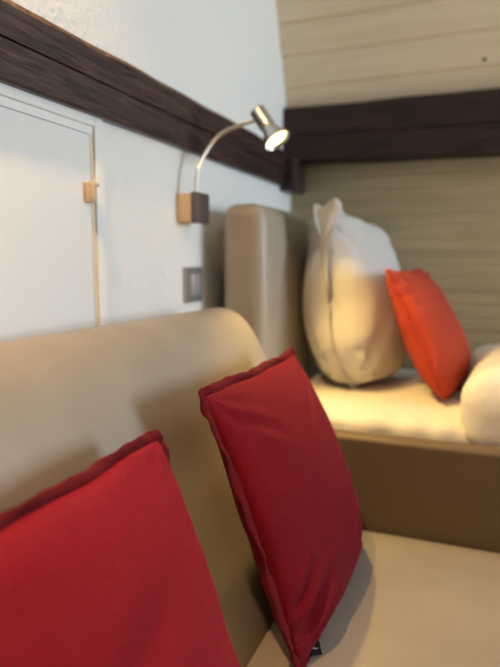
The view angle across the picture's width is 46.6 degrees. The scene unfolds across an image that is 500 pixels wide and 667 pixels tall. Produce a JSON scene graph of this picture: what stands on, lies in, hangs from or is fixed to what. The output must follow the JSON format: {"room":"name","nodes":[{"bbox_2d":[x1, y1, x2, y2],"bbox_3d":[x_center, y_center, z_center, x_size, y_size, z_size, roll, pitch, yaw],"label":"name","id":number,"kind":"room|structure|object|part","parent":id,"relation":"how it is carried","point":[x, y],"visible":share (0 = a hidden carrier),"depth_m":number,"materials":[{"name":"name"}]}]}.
{"room":"bedroom","nodes":[
{"label":"bedroom","id":0,"kind":"room"},
{"bbox_2d":[11,0,290,324],"bbox_3d":[-0.689,-0.247,0.697,0.100,2.620,5.420,3,8,22],"label":"wall","id":1,"kind":"structure","parent":0,"point":[224,56],"depth_m":1.69,"materials":[{"name":"white paint"}]},
{"bbox_2d":[0,95,99,342],"bbox_3d":[-0.541,0.172,0.982,0.060,1.200,0.932,3,8,22],"label":"door","id":2,"kind":"structure","parent":1,"relation":"in","point":[48,188],"depth_m":1.21,"materials":[{"name":"white paint"}]},
{"bbox_3d":[-0.554,-0.416,0.916,0.032,0.018,0.932,3,8,22],"label":"rail","id":3,"kind":"part","parent":2,"relation":"part of","materials":[{"name":"white paint"}]},
{"bbox_3d":[-0.359,-0.323,1.326,0.026,0.046,0.026,3,8,22],"label":"handle","id":4,"kind":"part","parent":2,"relation":"part of","materials":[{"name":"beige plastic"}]},
{"bbox_2d":[0,82,108,326],"bbox_3d":[-0.553,0.183,0.983,0.038,1.278,1.010,3,8,22],"label":"trim","id":5,"kind":"structure","parent":1,"relation":"attached to","point":[7,91],"depth_m":1.36,"materials":[{"name":"white paint"}]},
{"bbox_2d":[0,0,287,185],"bbox_3d":[-0.690,-0.482,0.550,0.066,0.161,4.400,3,8,22],"label":"trim","id":6,"kind":"structure","parent":1,"relation":"attached to","point":[39,57],"depth_m":1.37,"materials":[{"name":"brown wood"}]},
{"bbox_2d":[183,267,202,302],"bbox_3d":[-0.177,-0.154,1.826,0.015,0.110,0.116,3,8,22],"label":"light switch","id":7,"kind":"object","parent":1,"relation":"attached to","point":[192,276],"visible":1,"depth_m":1.81,"materials":[{"name":"grey plastic"}]},
{"bbox_2d":[177,105,289,224],"bbox_3d":[-0.049,-0.499,1.720,0.331,0.342,0.108,1,7,7],"label":"reading lamp","id":8,"kind":"object","parent":1,"relation":"attached to","point":[193,207],"visible":1,"depth_m":1.71,"materials":[{"name":"silver metal"}]},
{"bbox_3d":[-0.079,-0.528,1.734,0.193,0.229,0.033,-3,7,-20],"label":"arm","id":9,"kind":"part","parent":8,"relation":"part of","materials":[{"name":"silver metal"}]},
{"bbox_3d":[0.055,-0.601,1.687,0.119,0.132,0.081,3,8,22],"label":"lamp shade","id":10,"kind":"part","parent":8,"relation":"part of","materials":[{"name":"silver metal"}]},
{"bbox_3d":[0.073,-0.572,1.685,0.055,0.051,0.061,3,8,22],"label":"bulb","id":11,"kind":"part","parent":8,"relation":"part of","materials":[{"name":"beige glass"}]},
{"bbox_2d":[279,156,304,193],"bbox_3d":[0.181,-0.705,2.596,0.092,0.143,0.150,3,8,22],"label":"trim","id":12,"kind":"structure","parent":1,"relation":"attached to","point":[294,169],"depth_m":2.53,"materials":[{"name":"brown wood"}]},
{"bbox_2d":[276,0,499,107],"bbox_3d":[1.823,-1.285,1.769,3.760,0.941,0.441,3,8,22],"label":"wall","id":13,"kind":"structure","parent":0,"point":[333,51],"depth_m":2.34,"materials":[{"name":"beige wood"}]},
{"bbox_2d":[291,157,499,379],"bbox_3d":[1.903,0.017,2.127,3.760,1.750,0.100,3,8,22],"label":"wall","id":14,"kind":"structure","parent":0,"point":[441,218],"depth_m":2.47,"materials":[{"name":"beige wood"}]},
{"bbox_2d":[283,88,499,164],"bbox_3d":[1.869,-0.768,1.946,3.660,0.293,0.161,3,8,22],"label":"trim","id":15,"kind":"structure","parent":14,"relation":"attached to","point":[465,124],"depth_m":2.37,"materials":[{"name":"brown wood"}]},
{"bbox_3d":[1.072,1.184,0.207,3.860,0.100,5.520,3,8,22],"label":"floor","id":16,"kind":"structure","parent":0,"visible":0},
{"bbox_2d":[0,307,499,666],"bbox_3d":[0.004,0.582,0.513,1.322,1.020,2.448,3,8,22],"label":"sofa","id":17,"kind":"object","parent":16,"relation":"on","point":[423,588],"visible":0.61,"depth_m":1.18,"materials":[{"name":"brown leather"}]},
{"bbox_2d":[0,429,239,666],"bbox_3d":[-0.147,0.429,0.676,0.223,0.503,0.532,3,7,21],"label":"cushion","id":18,"kind":"object","parent":17,"relation":"on","point":[106,565],"visible":1,"depth_m":0.66,"materials":[{"name":"red fabric"}]},
{"bbox_3d":[-0.402,0.513,0.665,0.450,0.920,2.305,3,8,22],"label":"backrest","id":19,"kind":"part","parent":17,"relation":"part of","materials":[{"name":"beige leather"}]},
{"bbox_2d":[198,348,362,666],"bbox_3d":[0.111,0.330,1.280,0.241,0.521,0.559,3,8,24],"label":"cushion","id":20,"kind":"object","parent":17,"relation":"on","point":[287,470],"visible":1,"depth_m":1.10,"materials":[{"name":"red fabric"}]},
{"bbox_3d":[0.185,0.753,0.464,0.855,0.152,2.302,3,8,22],"label":"seat","id":21,"kind":"part","parent":17,"relation":"part of","materials":[{"name":"beige leather"}]},
{"bbox_3d":[0.463,0.583,1.621,1.300,0.588,0.066,3,8,22],"label":"armrest","id":22,"kind":"part","parent":17,"relation":"part of","materials":[{"name":"brown leather"}]},
{"bbox_2d":[224,203,308,375],"bbox_3d":[1.054,0.253,1.895,2.160,1.337,0.918,3,8,22],"label":"seat backrest","id":23,"kind":"object","parent":16,"relation":"on","point":[266,249],"visible":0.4,"depth_m":1.88,"materials":[{"name":"beige leather upholstery"},{"name":"white cotton"}]},
{"bbox_2d":[310,369,470,443],"bbox_3d":[1.116,0.356,1.888,1.970,0.269,0.889,3,8,22],"label":"mattress","id":24,"kind":"object","parent":23,"relation":"on","point":[402,403],"visible":0.3,"depth_m":1.84,"materials":[{"name":"white fabric"}]},
{"bbox_2d":[302,197,407,389],"bbox_3d":[0.429,-0.138,2.244,0.371,0.697,0.693,4,8,32],"label":"pillow","id":25,"kind":"object","parent":24,"relation":"on","point":[353,334],"visible":0.86,"depth_m":2.01,"materials":[{"name":"white fabric"}]},
{"bbox_2d":[385,268,470,399],"bbox_3d":[0.634,-0.015,2.040,0.250,0.429,0.473,4,8,31],"label":"cushion","id":26,"kind":"object","parent":24,"relation":"on","point":[433,336],"visible":1,"depth_m":1.88,"materials":[{"name":"red fabric"}]},
{"bbox_2d":[460,344,499,446],"bbox_3d":[1.357,0.163,1.741,1.331,0.277,0.903,3,8,22],"label":"duvet","id":27,"kind":"object","parent":24,"relation":"on","point":[480,395],"visible":0.99,"depth_m":1.58,"materials":[{"name":"white fabric"}]}
]}

